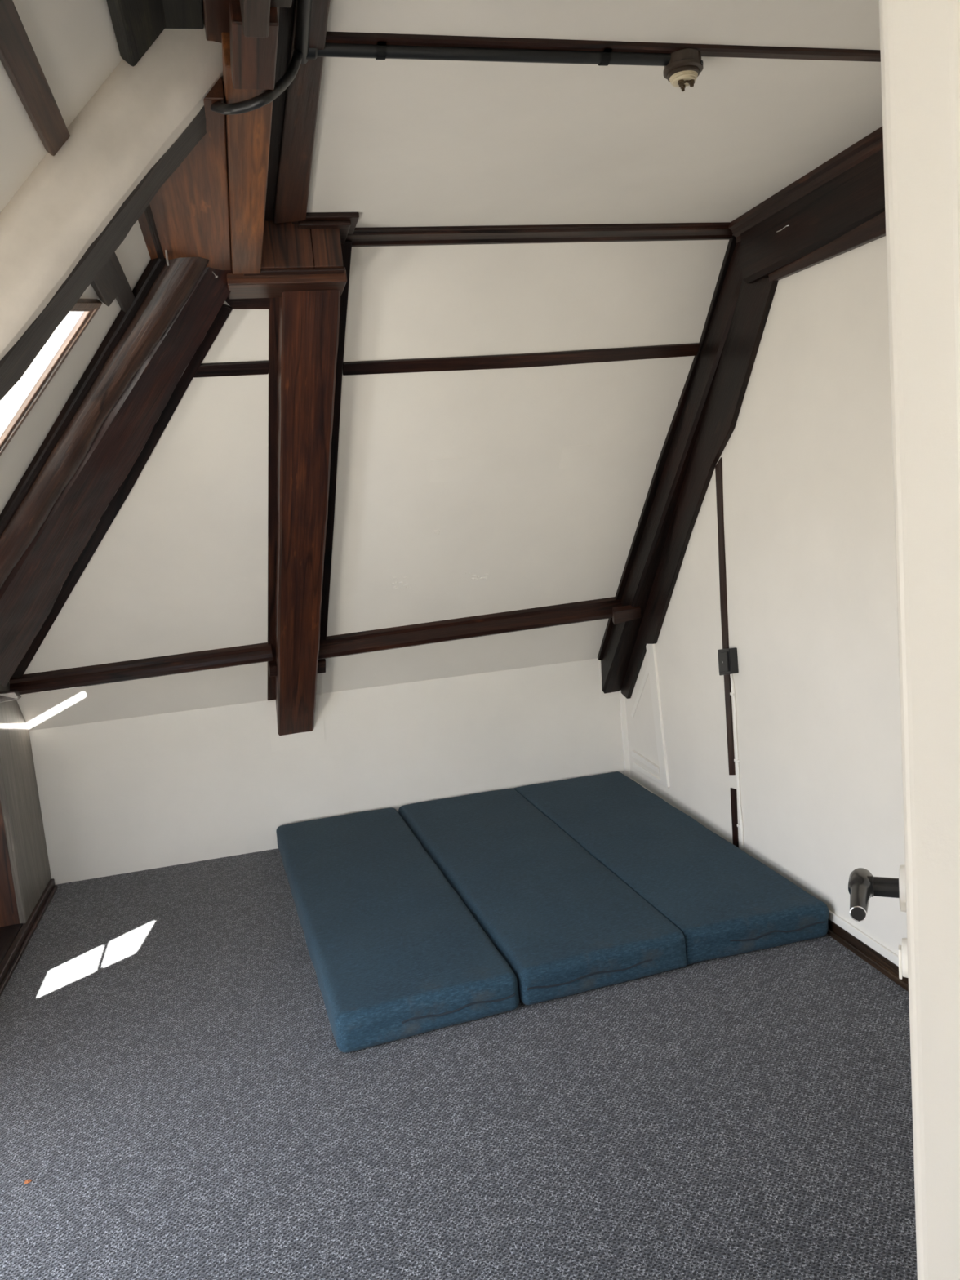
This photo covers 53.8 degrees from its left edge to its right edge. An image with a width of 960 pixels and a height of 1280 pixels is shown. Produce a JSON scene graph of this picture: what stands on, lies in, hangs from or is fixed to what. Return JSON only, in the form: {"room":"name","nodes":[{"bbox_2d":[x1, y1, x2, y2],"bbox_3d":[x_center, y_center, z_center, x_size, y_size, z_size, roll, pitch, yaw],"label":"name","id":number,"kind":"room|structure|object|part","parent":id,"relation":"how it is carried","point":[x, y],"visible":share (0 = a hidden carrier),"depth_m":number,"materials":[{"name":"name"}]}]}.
{"room":"attic bedroom","nodes":[
{"label":"attic bedroom","id":0,"kind":"room"},
{"bbox_2d":[0,800,19,926],"bbox_3d":[-2.355,0.615,4.210,0.530,1.410,0.565,-7,8,-13],"label":"wall","id":1,"kind":"structure","parent":0,"point":[9,915],"depth_m":4.05,"materials":[{"name":"brown wood"}]},
{"bbox_2d":[0,923,22,964],"bbox_3d":[-1.774,1.457,2.319,0.488,0.052,3.531,-7,8,-13],"label":"trim","id":2,"kind":"structure","parent":1,"relation":"attached to","point":[8,934],"depth_m":3.94,"materials":[{"name":"black wood"}]},
{"bbox_2d":[0,681,51,924],"bbox_3d":[-2.092,0.572,4.266,0.025,1.265,0.565,-7,8,-13],"label":"trim","id":3,"kind":"structure","parent":1,"relation":"attached to","point":[19,792],"depth_m":4.22,"materials":[{"name":"beige wood"}]},
{"bbox_2d":[0,878,57,996],"bbox_3d":[-1.551,1.417,2.485,0.028,0.050,4.410,-7,8,-13],"label":"baseboard","id":4,"kind":"structure","parent":1,"relation":"attached to","point":[16,944],"depth_m":3.97,"materials":[{"name":"brown wood"}]},
{"bbox_2d":[11,303,232,677],"bbox_3d":[-1.492,-0.488,3.726,1.627,1.334,0.087,0,9,32],"label":"trim","id":5,"kind":"structure","parent":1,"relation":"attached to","point":[122,492],"depth_m":3.65,"materials":[{"name":"black wood"}]},
{"bbox_2d":[0,0,151,514],"bbox_3d":[-1.450,-0.309,2.349,1.886,2.051,4.700,-7,8,-13],"label":"ceiling","id":6,"kind":"structure","parent":0,"point":[73,42],"depth_m":1.67,"materials":[{"name":"white paint"}]},
{"bbox_2d":[0,0,70,155],"bbox_3d":[-0.580,-0.820,0.984,0.045,0.047,1.510,-7,8,-13],"label":"trim","id":7,"kind":"structure","parent":6,"relation":"attached to","point":[18,57],"depth_m":1.46,"materials":[{"name":"brown wood"}]},
{"bbox_2d":[0,257,124,456],"bbox_3d":[-1.201,-0.671,2.369,0.601,0.647,0.793,-7,8,-13],"label":"window","id":8,"kind":"structure","parent":6,"relation":"attached to","point":[107,285],"depth_m":2.58,"materials":[{"name":"black wood"}]},
{"bbox_3d":[-1.251,-0.559,2.394,0.020,0.751,0.558,37,13,-15],"label":"frame","id":9,"kind":"part","parent":8,"relation":"part of","materials":[{"name":"brown wood"}]},
{"bbox_2d":[0,8,223,400],"bbox_3d":[-1.052,-0.457,1.803,1.421,1.527,0.230,-7,8,-13],"label":"beam","id":10,"kind":"structure","parent":6,"relation":"attached to","point":[78,205],"depth_m":1.74,"materials":[{"name":"white paint"}]},
{"bbox_2d":[0,257,232,702],"bbox_3d":[-1.690,-0.382,3.521,2.268,1.886,0.614,-1,9,31],"label":"beam","id":11,"kind":"structure","parent":6,"relation":"attached to","point":[109,416],"depth_m":3.21,"materials":[{"name":"red wood"}]},
{"bbox_2d":[110,251,134,312],"bbox_3d":[-0.965,-0.970,2.483,0.046,0.048,1.220,-7,8,-13],"label":"trim","id":12,"kind":"structure","parent":6,"relation":"attached to","point":[126,297],"depth_m":2.68,"materials":[{"name":"black wood"}]},
{"bbox_2d":[106,0,166,66],"bbox_3d":[-0.424,-1.023,1.001,0.102,0.108,1.510,-7,8,-13],"label":"trim","id":13,"kind":"structure","parent":6,"relation":"attached to","point":[136,24],"depth_m":1.64,"materials":[{"name":"black wood"}]},
{"bbox_2d":[144,204,164,260],"bbox_3d":[-0.828,-1.111,2.409,0.074,0.077,1.280,-7,8,-13],"label":"trim","id":14,"kind":"structure","parent":6,"relation":"attached to","point":[148,212],"depth_m":2.52,"materials":[{"name":"black wood"}]},
{"bbox_2d":[28,658,624,884],"bbox_3d":[-0.601,0.652,5.006,3.600,0.828,0.127,-7,8,-13],"label":"wall","id":15,"kind":"structure","parent":0,"point":[144,793],"depth_m":4.86,"materials":[{"name":"white paint"}]},
{"bbox_3d":[-0.935,0.423,4.835,0.281,0.264,0.007,-7,8,-13],"label":"patch plate","id":16,"kind":"part","parent":15,"relation":"part of","materials":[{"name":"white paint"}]},
{"bbox_3d":[0.738,0.205,5.233,0.158,0.234,0.007,-7,8,-13],"label":"patch plate","id":17,"kind":"part","parent":15,"relation":"part of","materials":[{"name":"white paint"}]},
{"bbox_2d":[619,690,631,777],"bbox_3d":[0.814,0.556,5.292,0.037,0.600,0.022,-7,8,-13],"label":"trim","id":18,"kind":"structure","parent":15,"relation":"attached to","point":[622,698],"depth_m":5.28,"materials":[{"name":"white paint"}]},
{"bbox_2d":[0,240,728,730],"bbox_3d":[-0.778,-0.609,3.931,3.950,1.978,1.734,-7,8,-13],"label":"ceiling","id":19,"kind":"structure","parent":0,"point":[466,493],"depth_m":3.97,"materials":[{"name":"white paint"}]},
{"bbox_2d":[8,642,272,695],"bbox_3d":[-1.549,0.130,4.375,1.156,0.115,0.074,-7,8,-12],"label":"trim","id":20,"kind":"structure","parent":19,"relation":"attached to","point":[79,677],"depth_m":4.35,"materials":[{"name":"brown wood"}]},
{"bbox_2d":[193,360,269,377],"bbox_3d":[-0.896,-0.974,3.402,0.279,0.045,0.041,-7,8,-13],"label":"trim","id":21,"kind":"structure","parent":19,"relation":"attached to","point":[251,367],"depth_m":3.40,"materials":[{"name":"brown wood"}]},
{"bbox_2d":[225,296,269,309],"bbox_3d":[-0.769,-1.159,3.242,0.229,0.048,0.040,-7,8,-15],"label":"trim","id":22,"kind":"structure","parent":19,"relation":"attached to","point":[254,303],"depth_m":3.24,"materials":[{"name":"brown wood"}]},
{"bbox_2d":[268,289,340,735],"bbox_3d":[-0.775,-0.398,4.032,0.273,1.972,1.761,-7,8,-18],"label":"beam","id":23,"kind":"structure","parent":19,"relation":"attached to","point":[308,321],"depth_m":3.71,"materials":[{"name":"red wood"}]},
{"bbox_2d":[267,297,278,700],"bbox_3d":[-0.857,-0.445,4.017,0.086,1.642,1.443,-8,8,-19],"label":"trim","id":24,"kind":"structure","parent":23,"relation":"attached to","point":[273,302],"depth_m":3.82,"materials":[{"name":"brown wood"}]},
{"bbox_2d":[226,212,359,298],"bbox_3d":[-0.607,-1.233,3.046,0.420,0.182,0.292,-7,8,-13],"label":"block","id":25,"kind":"object","parent":23,"relation":"on","point":[306,255],"visible":0.86,"depth_m":2.98,"materials":[{"name":"brown wood"}]},
{"bbox_3d":[-0.635,-1.166,3.102,0.376,0.040,0.185,-7,8,-13],"label":"moulding","id":26,"kind":"part","parent":25,"relation":"part of","materials":[{"name":"brown wood"}]},
{"bbox_3d":[-0.508,-1.309,3.043,0.164,0.016,0.210,-7,8,-13],"label":"cap moulding","id":27,"kind":"part","parent":25,"relation":"part of","materials":[{"name":"brown wood"}]},
{"bbox_3d":[-0.503,-1.324,3.031,0.206,0.016,0.232,-7,8,-13],"label":"cap moulding","id":28,"kind":"part","parent":25,"relation":"part of","materials":[{"name":"brown wood"}]},
{"bbox_2d":[320,240,351,640],"bbox_3d":[-0.620,-0.666,3.845,0.076,1.481,1.302,-8,8,-19],"label":"trim","id":29,"kind":"structure","parent":19,"relation":"attached to","point":[346,248],"depth_m":3.74,"materials":[{"name":"black wood"}]},
{"bbox_2d":[318,596,622,659],"bbox_3d":[-0.038,-0.067,4.710,1.607,0.148,0.086,-7,8,-12],"label":"trim","id":30,"kind":"structure","parent":19,"relation":"attached to","point":[393,637],"depth_m":4.68,"materials":[{"name":"brown wood"}]},
{"bbox_2d":[342,342,699,375],"bbox_3d":[0.190,-1.091,3.677,1.448,0.057,0.048,-7,8,-13],"label":"trim","id":31,"kind":"structure","parent":19,"relation":"attached to","point":[589,356],"depth_m":3.66,"materials":[{"name":"brown wood"}]},
{"bbox_2d":[345,222,733,246],"bbox_3d":[0.221,-1.418,3.299,1.475,0.044,0.104,-7,8,-13],"label":"trim","id":32,"kind":"structure","parent":19,"relation":"attached to","point":[546,233],"depth_m":3.28,"materials":[{"name":"brown wood"}]},
{"bbox_2d":[600,243,778,698],"bbox_3d":[0.821,-0.591,4.316,0.220,2.028,1.952,-7,8,-13],"label":"beam","id":33,"kind":"structure","parent":19,"relation":"attached to","point":[709,415],"depth_m":4.06,"materials":[{"name":"black wood"}]},
{"bbox_2d":[597,235,736,660],"bbox_3d":[0.835,-0.692,4.358,0.131,1.796,1.565,-7,8,-15],"label":"trim","id":34,"kind":"structure","parent":33,"relation":"attached to","point":[660,464],"depth_m":4.18,"materials":[{"name":"black wood"}]},
{"bbox_2d":[0,848,917,1279],"bbox_3d":[-0.247,1.317,2.880,4.050,0.100,4.800,-7,8,-13],"label":"floor","id":35,"kind":"structure","parent":0,"point":[180,1100],"depth_m":2.56,"materials":[{"name":"grey carpet"}]},
{"bbox_2d":[24,1179,31,1184],"bbox_3d":[-1.168,1.400,2.445,0.018,0.008,0.014,-7,8,-13],"label":"crumb","id":36,"kind":"object","parent":35,"relation":"on","point":[26,1181],"visible":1,"depth_m":2.44,"materials":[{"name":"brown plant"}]},
{"bbox_2d":[275,771,828,1053],"bbox_3d":[0.144,0.998,4.097,1.950,0.142,2.119,-7,8,-13],"label":"mattress","id":37,"kind":"object","parent":35,"relation":"on","point":[423,917],"visible":1,"depth_m":3.58,"materials":[{"name":"blue fabric"}]},
{"bbox_2d":[275,807,519,1053],"bbox_3d":[-0.443,1.068,3.956,0.673,0.142,2.078,-7,8,-18],"label":"cushion","id":38,"kind":"object","parent":37,"relation":"on","point":[401,944],"depth_m":3.44,"materials":[{"name":"blue fabric"}]},
{"bbox_2d":[398,788,686,1004],"bbox_3d":[0.153,0.995,4.126,0.675,0.140,2.043,-7,8,-17],"label":"cushion","id":39,"kind":"object","parent":37,"relation":"on","point":[565,915],"depth_m":3.63,"materials":[{"name":"blue fabric"}]},
{"bbox_2d":[513,771,828,964],"bbox_3d":[0.717,0.926,4.267,0.637,0.141,2.007,-7,8,-13],"label":"cushion","id":40,"kind":"object","parent":37,"relation":"on","point":[705,898],"depth_m":3.74,"materials":[{"name":"blue fabric"}]},
{"bbox_2d":[201,0,882,227],"bbox_3d":[0.434,-1.313,1.865,2.600,0.100,3.060,-7,8,-13],"label":"ceiling","id":41,"kind":"structure","parent":0,"point":[398,142],"depth_m":2.38,"materials":[{"name":"white paint"}]},
{"bbox_2d":[137,0,292,274],"bbox_3d":[-0.509,-1.039,1.621,0.333,0.215,2.730,-7,8,-13],"label":"beam","id":42,"kind":"structure","parent":41,"relation":"attached to","point":[211,207],"depth_m":2.08,"materials":[{"name":"brown wood"}]},
{"bbox_3d":[-0.207,-0.905,0.892,0.038,0.085,1.150,-7,8,-13],"label":"casing","id":43,"kind":"part","parent":42,"relation":"part of","materials":[{"name":"brown wood"}]},
{"bbox_2d":[210,48,302,115],"bbox_3d":[-0.475,-1.070,1.829,0.244,0.169,0.186,-3,8,14],"label":"cable","id":44,"kind":"object","parent":42,"relation":"attached to","point":[268,96],"visible":0.84,"depth_m":1.76,"materials":[{"name":"black plastic"}]},
{"bbox_3d":[-0.183,-0.995,0.888,0.052,0.170,1.150,-7,8,-13],"label":"casing","id":45,"kind":"part","parent":42,"relation":"part of","materials":[{"name":"brown wood"}]},
{"bbox_2d":[264,0,293,221],"bbox_3d":[-0.337,-1.161,1.630,0.052,0.008,2.690,-7,8,-13],"label":"trim","id":46,"kind":"structure","parent":41,"relation":"attached to","point":[286,14],"depth_m":2.17,"materials":[{"name":"black wood"}]},
{"bbox_2d":[272,0,330,223],"bbox_3d":[-0.266,-1.159,1.637,0.097,0.024,2.669,-7,8,-13],"label":"wooden beam","id":47,"kind":"structure","parent":41,"relation":"attached to","point":[301,100],"depth_m":2.23,"materials":[{"name":"brown wood"}]},
{"bbox_2d":[295,0,312,64],"bbox_3d":[-0.179,-1.084,1.124,0.033,0.028,1.621,-7,8,-12],"label":"cable","id":48,"kind":"object","parent":41,"relation":"attached to","point":[304,6],"visible":0.86,"depth_m":1.77,"materials":[{"name":"black plastic"}]},
{"bbox_2d":[306,41,671,66],"bbox_3d":[0.024,-1.226,1.983,0.798,0.040,0.074,-7,8,-13],"label":"conduit pipe","id":49,"kind":"object","parent":41,"relation":"attached to","point":[380,51],"visible":0.72,"depth_m":1.97,"materials":[{"name":"black metal"}]},
{"bbox_2d":[325,31,880,62],"bbox_3d":[0.496,-1.289,2.072,1.690,0.012,0.036,-7,8,-13],"label":"trim","id":50,"kind":"structure","parent":41,"relation":"attached to","point":[706,50],"depth_m":2.00,"materials":[{"name":"brown wood"}]},
{"bbox_2d":[662,48,702,91],"bbox_3d":[0.447,-1.248,2.082,0.086,0.066,0.086,-7,8,-13],"label":"holder","id":51,"kind":"object","parent":41,"relation":"attached to","point":[685,65],"visible":0.99,"depth_m":2.06,"materials":[{"name":"brown"}]},
{"bbox_2d":[625,235,906,955],"bbox_3d":[1.255,-0.280,3.058,0.100,2.750,4.752,-7,8,-12],"label":"wall","id":52,"kind":"structure","parent":0,"point":[809,515],"depth_m":3.35,"materials":[{"name":"white paint"}]},
{"bbox_2d":[631,664,648,717],"bbox_3d":[0.853,0.252,4.984,0.005,0.381,0.377,-7,8,-12],"label":"trim","id":53,"kind":"structure","parent":52,"relation":"attached to","point":[646,673],"depth_m":5.01,"materials":[{"name":"white paint"}]},
{"bbox_2d":[631,750,659,773],"bbox_3d":[0.882,0.645,5.035,0.016,0.040,0.369,-7,8,-12],"label":"trim","id":54,"kind":"structure","parent":52,"relation":"attached to","point":[635,754],"depth_m":5.02,"materials":[{"name":"white paint"}]},
{"bbox_2d":[632,761,669,788],"bbox_3d":[0.900,0.714,5.002,0.011,0.034,0.481,-7,8,-12],"label":"trim","id":55,"kind":"structure","parent":52,"relation":"attached to","point":[635,766],"depth_m":5.04,"materials":[{"name":"white paint"}]},
{"bbox_2d":[645,644,670,786],"bbox_3d":[0.902,0.375,4.801,0.014,0.723,0.167,-7,8,-12],"label":"trim","id":56,"kind":"structure","parent":52,"relation":"attached to","point":[651,648],"depth_m":4.78,"materials":[{"name":"white paint"}]},
{"bbox_2d":[715,457,735,774],"bbox_3d":[1.030,-0.079,3.968,0.006,1.350,0.081,-7,8,-12],"label":"trim","id":57,"kind":"structure","parent":52,"relation":"attached to","point":[718,468],"depth_m":3.96,"materials":[{"name":"brown wood"}]},
{"bbox_2d":[717,647,738,675],"bbox_3d":[1.033,0.092,3.955,0.046,0.128,0.113,-7,8,-13],"label":"junction box","id":58,"kind":"object","parent":52,"relation":"attached to","point":[727,658],"visible":1,"depth_m":3.91,"materials":[{"name":"black plastic"}]},
{"bbox_2d":[730,787,738,847],"bbox_3d":[1.103,0.780,4.094,0.006,0.291,0.052,-7,8,-12],"label":"trim","id":59,"kind":"structure","parent":52,"relation":"attached to","point":[733,791],"depth_m":4.09,"materials":[{"name":"brown wood"}]},
{"bbox_2d":[729,673,743,848],"bbox_3d":[1.087,0.513,4.003,0.016,0.759,0.036,-7,8,-13],"label":"cable","id":60,"kind":"object","parent":52,"relation":"attached to","point":[736,760],"visible":0.98,"depth_m":4.00,"materials":[{"name":"white paint"}]},
{"bbox_2d":[630,777,898,966],"bbox_3d":[1.322,1.023,3.181,0.010,0.032,4.381,-7,8,-12],"label":"trim","id":61,"kind":"structure","parent":52,"relation":"attached to","point":[860,935],"depth_m":3.23,"materials":[{"name":"white paint"}]},
{"bbox_2d":[728,126,885,283],"bbox_3d":[1.315,-1.224,2.099,0.104,0.286,2.806,-7,8,-14],"label":"beam","id":62,"kind":"structure","parent":52,"relation":"attached to","point":[837,208],"depth_m":2.96,"materials":[{"name":"black wood"}]},
{"bbox_2d":[826,919,908,991],"bbox_3d":[1.325,1.069,3.186,0.013,0.060,4.381,-7,8,-12],"label":"baseboard","id":63,"kind":"structure","parent":52,"relation":"attached to","point":[882,960],"depth_m":3.21,"materials":[{"name":"brown wood"}]},
{"bbox_3d":[0.152,0.184,0.431,3.950,2.800,0.120,-7,8,-13],"label":"wall","id":64,"kind":"structure","parent":0,"visible":0},
{"bbox_2d":[848,0,959,1279],"bbox_3d":[0.419,0.422,0.962,0.113,2.035,0.845,-2,8,24],"label":"door","id":65,"kind":"structure","parent":64,"relation":"in","point":[920,39],"depth_m":0.50,"materials":[{"name":"paint"}]},
{"bbox_3d":[0.506,0.339,1.258,0.032,0.032,0.124,-2,8,24],"label":"lever","id":66,"kind":"part","parent":65,"relation":"part of","materials":[{"name":"black metal"}]},
{"bbox_3d":[0.525,0.338,1.249,0.076,0.062,0.126,-2,8,24],"label":"door handle","id":67,"kind":"part","parent":65,"relation":"part of","materials":[{"name":"metal"}]},
{"bbox_3d":[0.543,0.333,1.276,0.046,0.028,0.028,-2,8,24],"label":"stem","id":68,"kind":"part","parent":65,"relation":"part of","materials":[{"name":"black metal"}]},
{"bbox_2d":[897,937,908,979],"bbox_3d":[0.574,0.431,1.279,0.016,0.056,0.052,-2,8,24],"label":"hinge","id":69,"kind":"object","parent":65,"relation":"attached to","point":[903,948],"visible":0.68,"depth_m":1.26,"materials":[{"name":"white paint"}]},
{"bbox_3d":[0.576,0.429,1.278,0.012,0.052,0.052,-2,8,24],"label":"plate","id":70,"kind":"part","parent":69,"relation":"part of","materials":[{"name":"white paint"}]}
]}

